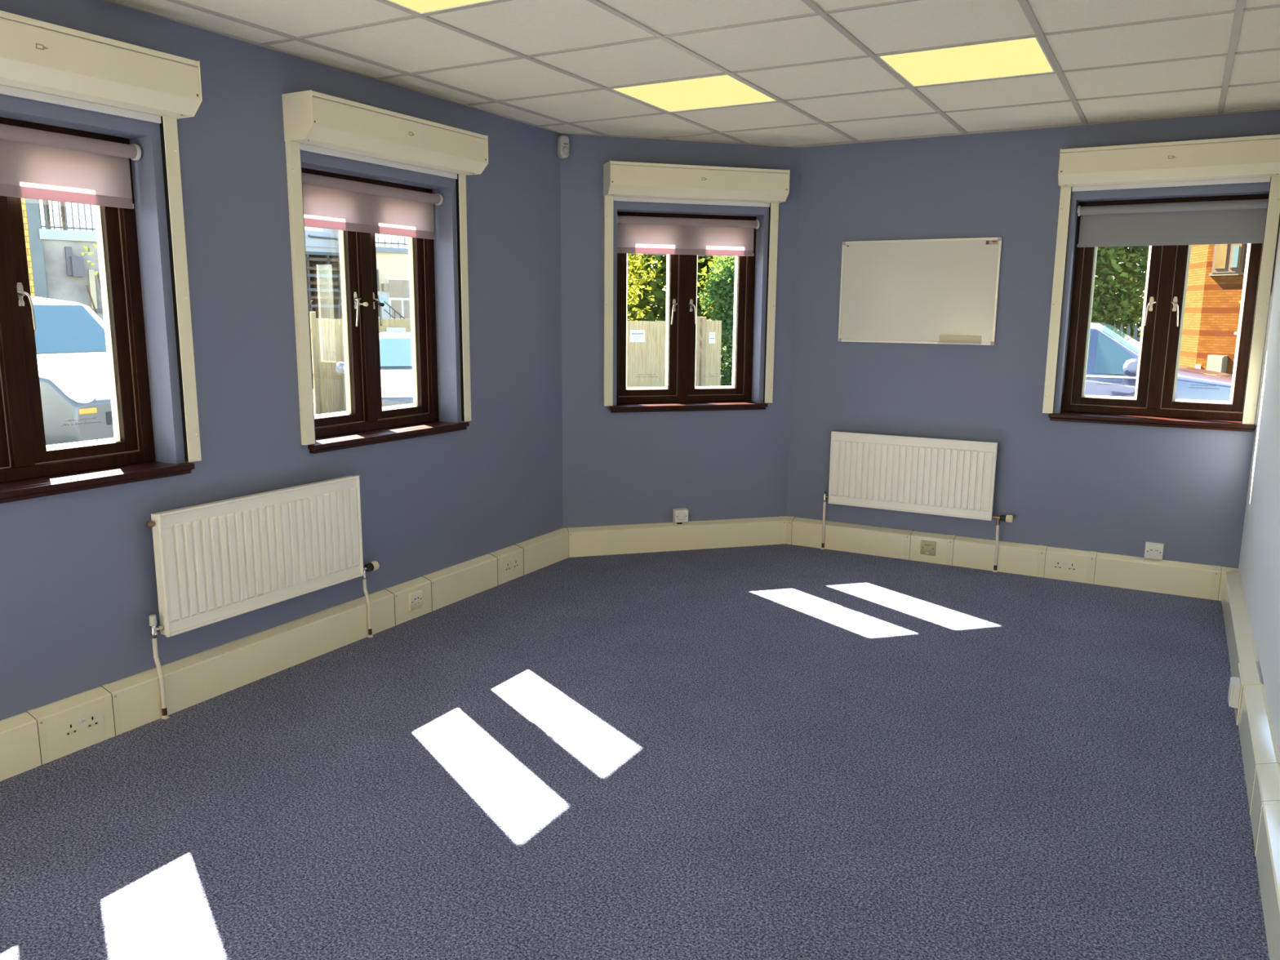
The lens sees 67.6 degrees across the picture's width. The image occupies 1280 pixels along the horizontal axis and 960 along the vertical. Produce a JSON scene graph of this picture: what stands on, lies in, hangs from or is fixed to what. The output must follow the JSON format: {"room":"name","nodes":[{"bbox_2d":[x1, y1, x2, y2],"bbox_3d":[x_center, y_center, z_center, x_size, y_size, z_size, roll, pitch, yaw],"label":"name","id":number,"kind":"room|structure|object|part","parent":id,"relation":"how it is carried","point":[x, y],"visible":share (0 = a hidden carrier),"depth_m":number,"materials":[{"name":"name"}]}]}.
{"room":"empty office room","nodes":[
{"label":"empty office room","id":0,"kind":"room"},
{"bbox_2d":[0,0,562,720],"bbox_3d":[-2.351,-0.287,2.452,0.250,2.620,7.523,6,11,29],"label":"wall","id":1,"kind":"structure","parent":0,"point":[78,591],"depth_m":3.69,"materials":[{"name":"blue paint"}]},
{"bbox_2d":[57,701,105,753],"bbox_3d":[-1.853,0.821,3.179,0.006,0.128,0.146,6,11,29],"label":"power socket","id":2,"kind":"object","parent":1,"relation":"attached to","point":[84,726],"visible":1,"depth_m":3.18,"materials":[{"name":"beige plastic"}]},
{"bbox_2d":[77,717,82,724],"bbox_3d":[-1.855,0.798,3.168,0.004,0.022,0.012,6,11,29],"label":"rocker switch","id":3,"kind":"object","parent":2,"relation":"attached to","point":[79,719],"depth_m":3.17,"materials":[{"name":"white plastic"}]},
{"bbox_2d":[81,715,85,722],"bbox_3d":[-1.849,0.796,3.179,0.004,0.022,0.012,6,11,29],"label":"rocker switch","id":4,"kind":"object","parent":2,"relation":"attached to","point":[83,717],"depth_m":3.18,"materials":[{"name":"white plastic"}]},
{"bbox_2d":[0,116,195,503],"bbox_3d":[-1.969,-0.538,3.014,0.250,1.171,1.002,6,11,29],"label":"window","id":5,"kind":"structure","parent":1,"relation":"in","point":[30,468],"depth_m":3.24,"materials":[{"name":"brown wood"}]},
{"bbox_3d":[-2.151,-0.530,2.861,0.052,1.043,0.375,6,11,29],"label":"sash","id":6,"kind":"part","parent":5,"relation":"part of","materials":[{"name":"brown wood"}]},
{"bbox_3d":[-1.981,-0.557,3.080,0.053,0.155,0.032,-7,12,-36],"label":"handle","id":7,"kind":"part","parent":5,"relation":"part of","materials":[{"name":"silver metal"}]},
{"bbox_2d":[0,123,141,208],"bbox_3d":[-1.959,-0.594,2.996,0.056,1.009,0.903,6,11,29],"label":"roller blind","id":8,"kind":"object","parent":5,"relation":"attached to","point":[35,164],"visible":1,"depth_m":3.11,"materials":[{"name":"fabric"}]},
{"bbox_3d":[-1.934,-0.596,3.242,0.052,1.043,0.375,6,11,29],"label":"sash","id":9,"kind":"part","parent":5,"relation":"part of","materials":[{"name":"brown wood"}]},
{"bbox_3d":[-1.974,0.020,3.113,0.250,0.038,1.002,6,11,29],"label":"sill","id":10,"kind":"part","parent":5,"relation":"part of","materials":[{"name":"brown wood"}]},
{"bbox_2d":[0,10,202,462],"bbox_3d":[-1.820,-0.663,2.916,0.162,1.372,1.072,6,11,29],"label":"roller shutter","id":11,"kind":"object","parent":5,"relation":"attached to","point":[42,61],"visible":1,"depth_m":3.06,"materials":[{"name":"beige metal"}]},
{"bbox_3d":[-1.633,-0.659,3.401,0.024,1.200,0.052,6,11,29],"label":"guide rail","id":12,"kind":"part","parent":11,"relation":"part of","materials":[{"name":"beige metal"}]},
{"bbox_2d":[145,475,379,719],"bbox_3d":[-1.467,0.407,3.839,0.086,0.744,1.096,6,11,29],"label":"radiator","id":13,"kind":"object","parent":1,"relation":"attached to","point":[220,560],"visible":1,"depth_m":3.69,"materials":[{"name":"white metal"}]},
{"bbox_3d":[-1.471,0.267,3.780,0.032,0.440,0.936,6,11,29],"label":"panel","id":14,"kind":"part","parent":13,"relation":"part of","materials":[{"name":"white metal"}]},
{"bbox_3d":[-1.450,0.269,3.769,0.009,0.440,0.936,6,11,29],"label":"panel","id":15,"kind":"part","parent":13,"relation":"part of","materials":[{"name":"white metal"}]},
{"bbox_2d":[0,528,568,781],"bbox_3d":[-1.590,0.722,3.703,0.063,0.170,4.720,6,11,29],"label":"baseboard","id":16,"kind":"structure","parent":1,"relation":"attached to","point":[29,740],"depth_m":3.76,"materials":[{"name":"beige plastic"}]},
{"bbox_2d":[301,167,469,453],"bbox_3d":[-1.208,-0.769,4.353,0.250,1.171,1.002,6,11,29],"label":"window","id":17,"kind":"structure","parent":1,"relation":"in","point":[365,422],"depth_m":4.41,"materials":[{"name":"brown wood"}]},
{"bbox_3d":[-1.390,-0.760,4.200,0.052,1.043,0.375,6,11,29],"label":"sash","id":18,"kind":"part","parent":17,"relation":"part of","materials":[{"name":"brown wood"}]},
{"bbox_3d":[-1.277,-0.770,4.318,0.032,0.155,0.054,1,10,5],"label":"handle","id":19,"kind":"part","parent":17,"relation":"part of","materials":[{"name":"silver metal"}]},
{"bbox_2d":[302,172,443,239],"bbox_3d":[-1.198,-0.824,4.335,0.056,1.009,0.903,6,11,29],"label":"roller blind","id":20,"kind":"object","parent":17,"relation":"attached to","point":[329,202],"visible":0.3,"depth_m":4.26,"materials":[{"name":"fabric"}]},
{"bbox_3d":[-1.220,-0.787,4.418,0.053,0.155,0.032,-7,12,-36],"label":"handle","id":21,"kind":"part","parent":17,"relation":"part of","materials":[{"name":"silver metal"}]},
{"bbox_2d":[281,89,488,444],"bbox_3d":[-1.062,-0.892,4.251,0.162,1.372,1.072,6,11,29],"label":"roller shutter","id":22,"kind":"object","parent":17,"relation":"attached to","point":[314,122],"visible":1,"depth_m":3.94,"materials":[{"name":"beige metal"}]},
{"bbox_3d":[-1.371,-0.739,3.862,0.024,1.200,0.052,6,11,29],"label":"guide rail","id":23,"kind":"part","parent":22,"relation":"part of","materials":[{"name":"beige metal"}]},
{"bbox_3d":[-0.874,-0.889,4.736,0.024,1.200,0.052,6,11,29],"label":"guide rail","id":24,"kind":"part","parent":22,"relation":"part of","materials":[{"name":"beige metal"}]},
{"bbox_3d":[-1.213,-0.211,4.452,0.250,0.038,1.002,6,11,29],"label":"sill","id":25,"kind":"part","parent":17,"relation":"part of","materials":[{"name":"brown wood"}]},
{"bbox_3d":[-1.173,-0.826,4.581,0.052,1.043,0.375,6,11,29],"label":"sash","id":26,"kind":"part","parent":17,"relation":"part of","materials":[{"name":"brown wood"}]},
{"bbox_2d":[408,589,422,611],"bbox_3d":[-1.067,0.573,4.551,0.014,0.086,0.086,6,11,29],"label":"outlet","id":27,"kind":"object","parent":1,"relation":"attached to","point":[415,598],"visible":1,"depth_m":4.54,"materials":[{"name":"beige plastic"}]},
{"bbox_2d":[503,551,519,581],"bbox_3d":[-0.696,0.471,5.213,0.006,0.128,0.146,6,11,29],"label":"power socket","id":28,"kind":"object","parent":1,"relation":"attached to","point":[512,562],"visible":1,"depth_m":5.21,"materials":[{"name":"beige plastic"}]},
{"bbox_2d":[557,135,569,159],"bbox_3d":[-0.426,-1.854,5.328,0.060,0.120,0.056,-7,13,-38],"label":"sensor","id":29,"kind":"object","parent":1,"relation":"attached to","point":[563,150],"visible":1,"depth_m":5.31,"materials":[{"name":"grey plastic"}]},
{"bbox_2d":[0,543,1269,959],"bbox_3d":[-0.501,1.161,2.188,3.497,0.150,8.450,6,11,29],"label":"floor","id":30,"kind":"structure","parent":0,"point":[784,751],"depth_m":2.94,"materials":[{"name":"blue carpet"}]},
{"bbox_2d":[560,133,799,528],"bbox_3d":[0.213,-0.867,5.851,1.664,2.620,0.250,-2,10,-16],"label":"wall","id":31,"kind":"structure","parent":0,"point":[623,468],"depth_m":5.76,"materials":[{"name":"blue paint"}]},
{"bbox_2d":[564,515,786,557],"bbox_3d":[0.245,0.346,5.913,1.456,0.170,0.063,-2,10,-16],"label":"baseboard","id":32,"kind":"structure","parent":31,"relation":"attached to","point":[584,541],"depth_m":5.88,"materials":[{"name":"beige plastic"}]},
{"bbox_2d":[672,507,688,524],"bbox_3d":[0.251,0.227,5.901,0.086,0.101,0.047,-2,10,-16],"label":"outlet","id":33,"kind":"object","parent":32,"relation":"on","point":[680,515],"visible":1,"depth_m":5.88,"materials":[{"name":"white plastic"}]},
{"bbox_2d":[608,211,768,413],"bbox_3d":[0.280,-1.013,5.802,1.002,1.171,0.250,-2,10,-16],"label":"window","id":34,"kind":"structure","parent":31,"relation":"in","point":[680,393],"depth_m":5.88,"materials":[{"name":"brown wood"}]},
{"bbox_3d":[0.044,-1.035,5.819,0.375,1.043,0.052,-2,10,-16],"label":"sash","id":35,"kind":"part","parent":34,"relation":"part of","materials":[{"name":"brown wood"}]},
{"bbox_3d":[0.208,-1.024,5.825,0.053,0.155,0.032,-8,13,-40],"label":"handle","id":36,"kind":"part","parent":34,"relation":"part of","materials":[{"name":"silver metal"}]},
{"bbox_2d":[617,214,759,256],"bbox_3d":[0.282,-1.067,5.779,0.903,1.009,0.056,-2,10,-16],"label":"roller blind","id":37,"kind":"object","parent":34,"relation":"attached to","point":[635,234],"visible":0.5,"depth_m":5.72,"materials":[{"name":"fabric"}]},
{"bbox_3d":[0.276,-0.455,5.901,1.002,0.038,0.250,-2,10,-16],"label":"sill","id":38,"kind":"part","parent":34,"relation":"part of","materials":[{"name":"brown wood"}]},
{"bbox_3d":[0.320,-1.029,5.856,0.053,0.155,0.032,2,10,9],"label":"handle","id":39,"kind":"part","parent":34,"relation":"part of","materials":[{"name":"silver metal"}]},
{"bbox_2d":[603,160,790,406],"bbox_3d":[0.327,-1.123,5.621,1.078,1.372,0.162,-2,10,-16],"label":"roller shutter","id":40,"kind":"object","parent":34,"relation":"attached to","point":[623,181],"visible":1,"depth_m":5.52,"materials":[{"name":"beige metal"}]},
{"bbox_3d":[-0.184,-1.030,5.564,0.052,1.200,0.024,-2,10,-16],"label":"guide rail","id":41,"kind":"part","parent":40,"relation":"part of","materials":[{"name":"beige metal"}]},
{"bbox_3d":[0.800,-1.070,5.838,0.052,1.200,0.024,-2,10,-16],"label":"guide rail","id":42,"kind":"part","parent":40,"relation":"part of","materials":[{"name":"beige metal"}]},
{"bbox_3d":[0.471,-1.052,5.938,0.375,1.043,0.052,-2,10,-16],"label":"sash","id":43,"kind":"part","parent":34,"relation":"part of","materials":[{"name":"brown wood"}]},
{"bbox_2d":[102,0,1279,147],"bbox_3d":[-0.481,-1.310,1.752,3.497,0.022,8.450,6,11,29],"label":"ceiling","id":44,"kind":"structure","parent":0,"point":[553,65],"depth_m":3.68,"materials":[{"name":"tile"}]},
{"bbox_2d":[385,0,496,14],"bbox_3d":[-0.623,-1.529,2.812,0.576,0.077,0.576,6,11,29],"label":"ceiling light","id":45,"kind":"object","parent":44,"relation":"attached to","point":[420,6],"visible":1,"depth_m":3.10,"materials":[{"name":"yellow plastic"}]},
{"bbox_2d":[610,74,777,112],"bbox_3d":[0.257,-1.795,4.360,0.576,0.077,0.576,6,11,29],"label":"ceiling light","id":46,"kind":"object","parent":44,"relation":"attached to","point":[722,91],"visible":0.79,"depth_m":4.36,"materials":[{"name":"glowing pale yellow light diffuser panel"}]},
{"bbox_2d":[877,36,1054,87],"bbox_3d":[1.304,-1.685,3.784,0.576,0.077,0.576,6,11,29],"label":"ceiling light","id":47,"kind":"object","parent":44,"relation":"attached to","point":[1023,56],"visible":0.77,"depth_m":3.77,"materials":[{"name":"glowing pale yellow translucent plastic diffuser"}]},
{"bbox_2d":[786,110,1279,568],"bbox_3d":[2.092,-0.779,5.440,2.691,2.620,0.250,6,11,29],"label":"wall","id":48,"kind":"structure","parent":0,"point":[1108,488],"depth_m":5.33,"materials":[{"name":"blue paint"}]},
{"bbox_2d":[820,431,1013,572],"bbox_3d":[1.625,0.111,5.662,1.108,0.742,0.086,6,11,29],"label":"radiator","id":49,"kind":"object","parent":48,"relation":"attached to","point":[950,477],"visible":1,"depth_m":5.60,"materials":[{"name":"white metal"}]},
{"bbox_3d":[1.580,-0.032,5.621,0.950,0.438,0.009,6,11,29],"label":"panel","id":50,"kind":"part","parent":49,"relation":"part of","materials":[{"name":"white metal"}]},
{"bbox_2d":[837,236,1002,345],"bbox_3d":[1.582,-1.081,5.495,0.900,0.590,0.062,6,11,29],"label":"whiteboard","id":51,"kind":"object","parent":48,"relation":"attached to","point":[941,291],"visible":1,"depth_m":5.50,"materials":[{"name":"white plastic"}]},
{"bbox_2d":[937,334,981,344],"bbox_3d":[1.804,-0.794,5.408,0.230,0.048,0.045,6,11,29],"label":"tray","id":52,"kind":"object","parent":51,"relation":"on","point":[941,339],"depth_m":5.42,"materials":[{"name":"beige"}]},
{"bbox_2d":[920,539,936,555],"bbox_3d":[1.700,0.402,5.643,0.086,0.086,0.013,6,11,29],"label":"outlet","id":53,"kind":"object","parent":48,"relation":"attached to","point":[927,548],"visible":1,"depth_m":5.64,"materials":[{"name":"beige plastic"}]},
{"bbox_2d":[786,515,1236,600],"bbox_3d":[1.999,0.430,5.519,2.467,0.170,0.063,6,11,29],"label":"baseboard","id":54,"kind":"structure","parent":48,"relation":"attached to","point":[1131,572],"depth_m":5.43,"materials":[{"name":"beige plastic"}]},
{"bbox_2d":[1049,554,1079,580],"bbox_3d":[2.351,0.482,5.292,0.146,0.128,0.006,6,11,29],"label":"power socket","id":55,"kind":"object","parent":48,"relation":"attached to","point":[1061,566],"visible":1,"depth_m":5.29,"materials":[{"name":"beige plastic"}]},
{"bbox_2d":[1144,542,1164,559],"bbox_3d":[2.741,0.380,5.101,0.086,0.086,0.041,6,11,29],"label":"outlet","id":56,"kind":"object","parent":48,"relation":"attached to","point":[1153,550],"visible":1,"depth_m":5.08,"materials":[{"name":"white plastic"}]},
{"bbox_2d":[1048,193,1268,431],"bbox_3d":[2.721,-0.877,5.019,0.961,1.171,0.250,6,11,29],"label":"window","id":57,"kind":"structure","parent":48,"relation":"in","point":[1154,402],"depth_m":5.07,"materials":[{"name":"brown wood"}]},
{"bbox_3d":[2.587,-0.924,5.184,0.375,1.043,0.052,6,11,29],"label":"sash","id":58,"kind":"part","parent":57,"relation":"part of","materials":[{"name":"brown wood"}]},
{"bbox_3d":[2.705,-0.894,5.075,0.053,0.155,0.032,1,10,5],"label":"handle","id":59,"kind":"part","parent":57,"relation":"part of","materials":[{"name":"silver metal"}]},
{"bbox_3d":[2.717,-0.319,5.117,0.961,0.038,0.250,6,11,29],"label":"sill","id":60,"kind":"part","parent":57,"relation":"part of","materials":[{"name":"brown wood"}]},
{"bbox_2d":[1042,134,1279,424],"bbox_3d":[2.625,-0.991,4.861,0.993,1.372,0.162,6,11,29],"label":"roller shutter","id":61,"kind":"object","parent":57,"relation":"attached to","point":[1246,159],"visible":1,"depth_m":4.74,"materials":[{"name":"beige metal"}]},
{"bbox_3d":[2.249,-0.959,5.160,0.052,1.200,0.024,6,11,29],"label":"guide rail","id":62,"kind":"part","parent":61,"relation":"part of","materials":[{"name":"beige metal"}]},
{"bbox_3d":[3.067,-0.873,4.710,0.052,1.200,0.024,6,11,29],"label":"guide rail","id":63,"kind":"part","parent":61,"relation":"part of","materials":[{"name":"beige metal"}]},
{"bbox_2d":[1062,198,1268,394],"bbox_3d":[2.731,-0.930,4.989,0.903,1.009,0.056,6,11,29],"label":"roller blind","id":64,"kind":"object","parent":57,"relation":"attached to","point":[1228,221],"visible":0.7,"depth_m":4.93,"materials":[{"name":"grey fabric"}]},
{"bbox_3d":[2.342,-0.957,5.204,0.004,0.981,0.049,6,11,29],"label":"bead chain","id":65,"kind":"part","parent":64,"relation":"part of","materials":[{"name":"white plastic"}]},
{"bbox_3d":[2.807,-0.883,5.019,0.032,0.155,0.053,-7,12,-36],"label":"handle","id":66,"kind":"part","parent":57,"relation":"part of","materials":[{"name":"silver metal"}]},
{"bbox_3d":[2.974,-0.884,4.972,0.375,1.043,0.052,6,11,29],"label":"sash","id":67,"kind":"part","parent":57,"relation":"part of","materials":[{"name":"brown wood"}]},
{"bbox_2d":[1238,226,1279,758],"bbox_3d":[1.079,-0.018,1.087,0.100,2.620,8.450,6,11,29],"label":"wall","id":68,"kind":"structure","parent":0,"point":[1259,567],"depth_m":3.98,"materials":[{"name":"white paint"}]},
{"bbox_2d":[1227,676,1240,708],"bbox_3d":[2.165,0.773,3.485,0.029,0.088,0.090,6,11,29],"label":"outlet box","id":69,"kind":"object","parent":68,"relation":"attached to","point":[1234,689],"visible":1,"depth_m":3.45,"materials":[{"name":"white plastic"}]},
{"bbox_3d":[2.156,0.772,3.490,0.007,0.084,0.088,6,11,29],"label":"plate","id":70,"kind":"part","parent":69,"relation":"part of","materials":[{"name":"white plastic"}]},
{"bbox_2d":[1234,660,1263,725],"bbox_3d":[2.240,0.783,3.523,0.065,0.174,0.250,6,11,29],"label":"coupler","id":71,"kind":"object","parent":68,"relation":"attached to","point":[1249,673],"visible":0.85,"depth_m":3.49,"materials":[{"name":"beige plastic"}]},
{"bbox_2d":[1221,568,1279,959],"bbox_3d":[0.998,1.161,1.336,0.063,0.170,8.450,6,11,29],"label":"baseboard","id":72,"kind":"structure","parent":68,"relation":"attached to","point":[1260,756],"depth_m":2.88,"materials":[{"name":"beige plastic"}]},
{"label":"outside","id":73,"kind":"structure","parent":0,"visible":0},
{"bbox_2d":[312,363,727,414],"bbox_3d":[1.118,-2.267,24.375,76.000,2.960,60.000,6,11,29],"label":"ground","id":74,"kind":"structure","parent":73,"point":[726,363],"depth_m":23.12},
{"bbox_2d":[31,296,114,445],"bbox_3d":[-7.634,-1.243,11.789,4.400,2.030,2.236,5,11,25],"label":"parked car","id":75,"kind":"object","parent":74,"relation":"on","point":[70,336],"visible":0.23,"depth_m":10.70,"materials":[{"name":"silver metal"}]},
{"bbox_2d":[106,411,112,424],"bbox_3d":[-5.698,-0.749,10.948,0.048,0.140,0.900,5,11,25],"label":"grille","id":76,"kind":"object","parent":75,"relation":"attached to","point":[108,414],"depth_m":10.56,"materials":[{"name":"grey plastic"}]},
{"bbox_2d":[81,234,102,315],"bbox_3d":[-10.806,-3.420,20.329,1.673,3.797,0.656,-8,13,-40],"label":"tree","id":77,"kind":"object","parent":74,"relation":"on","point":[95,246],"depth_m":19.82,"materials":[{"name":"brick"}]},
{"bbox_2d":[21,197,410,379],"bbox_3d":[-13.312,-6.172,32.028,14.535,6.503,7.122,-8,13,-40],"label":"building","id":78,"kind":"structure","parent":74,"relation":"on","point":[58,269],"depth_m":26.78,"materials":[{"name":"grey"}]},
{"bbox_3d":[-16.169,-7.370,26.049,0.119,1.088,0.150,-8,13,-40],"label":"terrace post","id":79,"kind":"part","parent":78,"relation":"part of","materials":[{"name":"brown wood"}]},
{"bbox_3d":[-15.861,-7.414,26.312,0.119,1.088,0.150,-8,13,-40],"label":"terrace post","id":80,"kind":"part","parent":78,"relation":"part of","materials":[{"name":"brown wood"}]},
{"bbox_3d":[-13.599,-7.623,27.961,6.856,1.098,0.054,-8,13,-40],"label":"railing","id":81,"kind":"part","parent":78,"relation":"part of","materials":[{"name":"grey"}]},
{"bbox_3d":[-15.593,-7.434,30.342,6.970,0.272,6.300,-8,13,-40],"label":"cornice","id":82,"kind":"part","parent":78,"relation":"part of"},
{"bbox_3d":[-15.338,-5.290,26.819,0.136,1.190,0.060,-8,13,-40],"label":"door","id":83,"kind":"part","parent":78,"relation":"part of","materials":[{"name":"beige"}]},
{"bbox_3d":[-10.716,-6.197,30.893,0.068,2.142,0.200,-8,13,-40],"label":"veranda post","id":84,"kind":"part","parent":78,"relation":"part of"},
{"bbox_3d":[-10.202,-6.270,31.332,0.068,2.142,0.200,-8,13,-40],"label":"veranda post","id":85,"kind":"part","parent":78,"relation":"part of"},
{"bbox_3d":[-8.793,-5.648,32.517,0.501,1.547,0.050,-8,13,-40],"label":"door","id":86,"kind":"part","parent":78,"relation":"part of","materials":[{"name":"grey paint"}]},
{"bbox_2d":[380,297,386,306],"bbox_3d":[-8.709,-6.054,32.476,0.221,0.323,0.010,-8,13,-40],"label":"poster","id":87,"kind":"object","parent":78,"relation":"attached to","point":[382,299],"depth_m":32.48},
{"bbox_3d":[-7.679,-8.468,33.012,3.949,1.098,0.054,-8,13,-40],"label":"railing","id":88,"kind":"part","parent":78,"relation":"part of","materials":[{"name":"grey"}]},
{"bbox_3d":[-9.775,-8.314,35.297,4.505,0.170,6.300,-8,13,-40],"label":"cornice","id":89,"kind":"part","parent":78,"relation":"part of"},
{"bbox_3d":[-8.166,-5.452,31.928,0.807,1.036,0.044,-8,13,-40],"label":"stair handrail","id":90,"kind":"part","parent":78,"relation":"part of","materials":[{"name":"grey"}]},
{"bbox_2d":[391,300,402,318],"bbox_3d":[-8.349,-5.860,32.811,0.374,0.612,0.015,-8,13,-40],"label":"window","id":91,"kind":"structure","parent":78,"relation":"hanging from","point":[397,304],"depth_m":32.81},
{"bbox_2d":[388,280,410,297],"bbox_3d":[-8.205,-6.558,32.809,0.892,0.595,0.015,-8,13,-40],"label":"window","id":92,"kind":"structure","parent":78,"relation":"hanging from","point":[397,288],"depth_m":32.76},
{"bbox_2d":[403,300,410,318],"bbox_3d":[-8.008,-5.909,33.102,0.357,0.612,0.015,-8,13,-40],"label":"window","id":93,"kind":"structure","parent":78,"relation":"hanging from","point":[406,304],"depth_m":33.06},
{"bbox_2d":[309,311,411,414],"bbox_3d":[-3.535,-1.906,16.256,3.925,1.854,0.105,-6,12,-31],"label":"fence","id":94,"kind":"object","parent":74,"relation":"on","point":[326,339],"visible":0.17,"depth_m":15.33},
{"bbox_3d":[-5.172,-1.742,15.252,0.070,1.854,0.105,-6,12,-31],"label":"post","id":95,"kind":"part","parent":94,"relation":"part of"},
{"bbox_2d":[386,327,405,332],"bbox_3d":[-4.031,-2.403,15.817,0.325,0.230,0.005,-6,12,-31],"label":"paper sign","id":96,"kind":"object","parent":94,"relation":"attached to","point":[388,329],"visible":0.36,"depth_m":15.80,"materials":[{"name":"grey"}]},
{"bbox_2d":[335,332,413,407],"bbox_3d":[-3.202,-1.378,13.785,2.136,1.470,4.050,-2,10,-13],"label":"parked car","id":97,"kind":"object","parent":74,"relation":"on","point":[395,348],"visible":0.06,"depth_m":12.76,"materials":[{"name":"grey paint"}]},
{"bbox_2d":[335,361,345,373],"bbox_3d":[-3.982,-1.505,12.830,0.193,0.171,0.164,-2,10,-13],"label":"mirror","id":98,"kind":"object","parent":97,"relation":"on","point":[340,369],"depth_m":12.76,"materials":[{"name":"grey paint"}]},
{"bbox_2d":[626,253,661,321],"bbox_3d":[-0.899,-4.909,21.672,3.061,5.968,2.790,6,11,29],"label":"tree","id":99,"kind":"object","parent":74,"relation":"on","point":[635,291],"visible":0.03,"depth_m":21.45,"materials":[{"name":"yellow plant"}]},
{"bbox_2d":[626,320,666,387],"bbox_3d":[-0.416,-2.187,18.175,3.420,1.660,0.105,-6,12,-31],"label":"fence","id":100,"kind":"object","parent":74,"relation":"on","point":[648,357],"visible":0.16,"depth_m":18.46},
{"bbox_2d":[630,329,644,342],"bbox_3d":[-0.048,-2.748,18.270,0.335,0.225,0.005,-6,12,-31],"label":"paper sign","id":101,"kind":"object","parent":100,"relation":"attached to","point":[636,335],"visible":1,"depth_m":18.27,"materials":[{"name":"white"}]},
{"bbox_2d":[626,253,725,346],"bbox_3d":[1.323,-6.939,27.269,6.699,8.122,4.452,4,11,20],"label":"tree","id":102,"kind":"object","parent":74,"relation":"on","point":[658,307],"visible":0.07,"depth_m":26.36,"materials":[{"name":"green plant"}]},
{"bbox_2d":[695,316,721,386],"bbox_3d":[1.341,-2.436,19.239,0.685,1.680,0.105,-6,12,-31],"label":"fence","id":103,"kind":"object","parent":74,"relation":"on","point":[708,359],"visible":0.53,"depth_m":19.21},
{"bbox_3d":[1.105,-2.412,19.095,0.130,1.680,0.105,-6,12,-31],"label":"post","id":104,"kind":"part","parent":103,"relation":"part of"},
{"bbox_3d":[1.249,-2.424,19.183,0.100,1.675,0.105,-6,12,-31],"label":"post","id":105,"kind":"part","parent":103,"relation":"part of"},
{"bbox_2d":[708,332,715,343],"bbox_3d":[1.447,-2.854,19.194,0.150,0.225,0.005,-6,12,-31],"label":"paper sign","id":106,"kind":"object","parent":103,"relation":"attached to","point":[712,335],"visible":1,"depth_m":19.19,"materials":[{"name":"grey"}]},
{"bbox_3d":[1.467,-2.412,19.330,0.380,1.604,0.063,-6,12,-31],"label":"board panel","id":107,"kind":"part","parent":103,"relation":"part of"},
{"bbox_2d":[697,255,734,342],"bbox_3d":[2.928,-5.369,22.660,3.339,6.395,3.097,6,11,29],"label":"tree","id":108,"kind":"object","parent":74,"relation":"on","point":[704,269],"visible":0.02,"depth_m":22.73,"materials":[{"name":"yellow plant"}]},
{"bbox_2d":[697,255,734,386],"bbox_3d":[2.149,-3.279,20.186,2.230,3.366,1.616,-6,12,-31],"label":"bush","id":109,"kind":"object","parent":74,"relation":"on","point":[720,297],"visible":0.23,"depth_m":19.60,"materials":[{"name":"green plant"}]},
{"bbox_2d":[1090,245,1149,342],"bbox_3d":[9.579,-5.204,21.263,4.627,6.198,3.704,6,11,29],"label":"tree","id":110,"kind":"object","parent":74,"relation":"on","point":[1117,300],"visible":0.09,"depth_m":20.06,"materials":[{"name":"green plant"}]},
{"bbox_2d":[1107,323,1140,340],"bbox_3d":[8.185,-2.516,19.559,4.290,1.420,0.140,6,11,29],"label":"fence","id":111,"kind":"object","parent":74,"relation":"on","point":[1135,329],"visible":0.02,"depth_m":18.62,"materials":[{"name":"grey metal"}]},
{"bbox_2d":[1084,321,1232,401],"bbox_3d":[4.192,-0.954,10.037,4.530,1.480,2.176,6,11,29],"label":"parked car","id":112,"kind":"object","parent":74,"relation":"on","point":[1113,354],"visible":0.09,"depth_m":8.94,"materials":[{"name":"blue paint"}]},
{"bbox_3d":[3.491,-1.067,9.410,2.990,0.043,0.033,6,11,29],"label":"window trim","id":113,"kind":"part","parent":112,"relation":"part of","materials":[{"name":"white"}]},
{"bbox_2d":[1123,358,1137,377],"bbox_3d":[4.490,-1.020,8.703,0.164,0.171,0.193,6,11,29],"label":"mirror","id":114,"kind":"object","parent":112,"relation":"attached to","point":[1130,367],"depth_m":8.64,"materials":[{"name":"white paint"}]},
{"bbox_2d":[1178,243,1248,374],"bbox_3d":[14.603,-5.364,19.833,1.276,8.000,8.489,-3,11,-18],"label":"brick building","id":115,"kind":"structure","parent":74,"relation":"on","point":[1215,277],"depth_m":22.23,"materials":[{"name":"brown"}]},
{"bbox_2d":[1195,364,1200,368],"bbox_3d":[13.203,-2.634,22.630,0.100,0.179,0.064,-4,11,-25],"label":"tap","id":116,"kind":"object","parent":115,"relation":"on","point":[1198,366],"depth_m":22.59,"materials":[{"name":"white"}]},
{"bbox_3d":[13.317,-2.654,22.166,0.010,0.398,0.339,-4,11,-25],"label":"cabinet door","id":117,"kind":"part","parent":115,"relation":"part of","materials":[{"name":"white"}]},
{"bbox_3d":[13.337,-5.391,21.898,0.010,1.076,0.249,-4,11,-25],"label":"pane","id":118,"kind":"part","parent":115,"relation":"part of","materials":[{"name":"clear glass"}]},
{"bbox_3d":[13.430,-4.715,21.886,0.045,0.062,0.825,-4,11,-25],"label":"stone sill","id":119,"kind":"part","parent":115,"relation":"part of","materials":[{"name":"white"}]},
{"bbox_3d":[13.486,-5.336,21.595,0.010,1.076,0.230,-4,11,-25],"label":"pane","id":120,"kind":"part","parent":115,"relation":"part of","materials":[{"name":"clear glass"}]}
]}

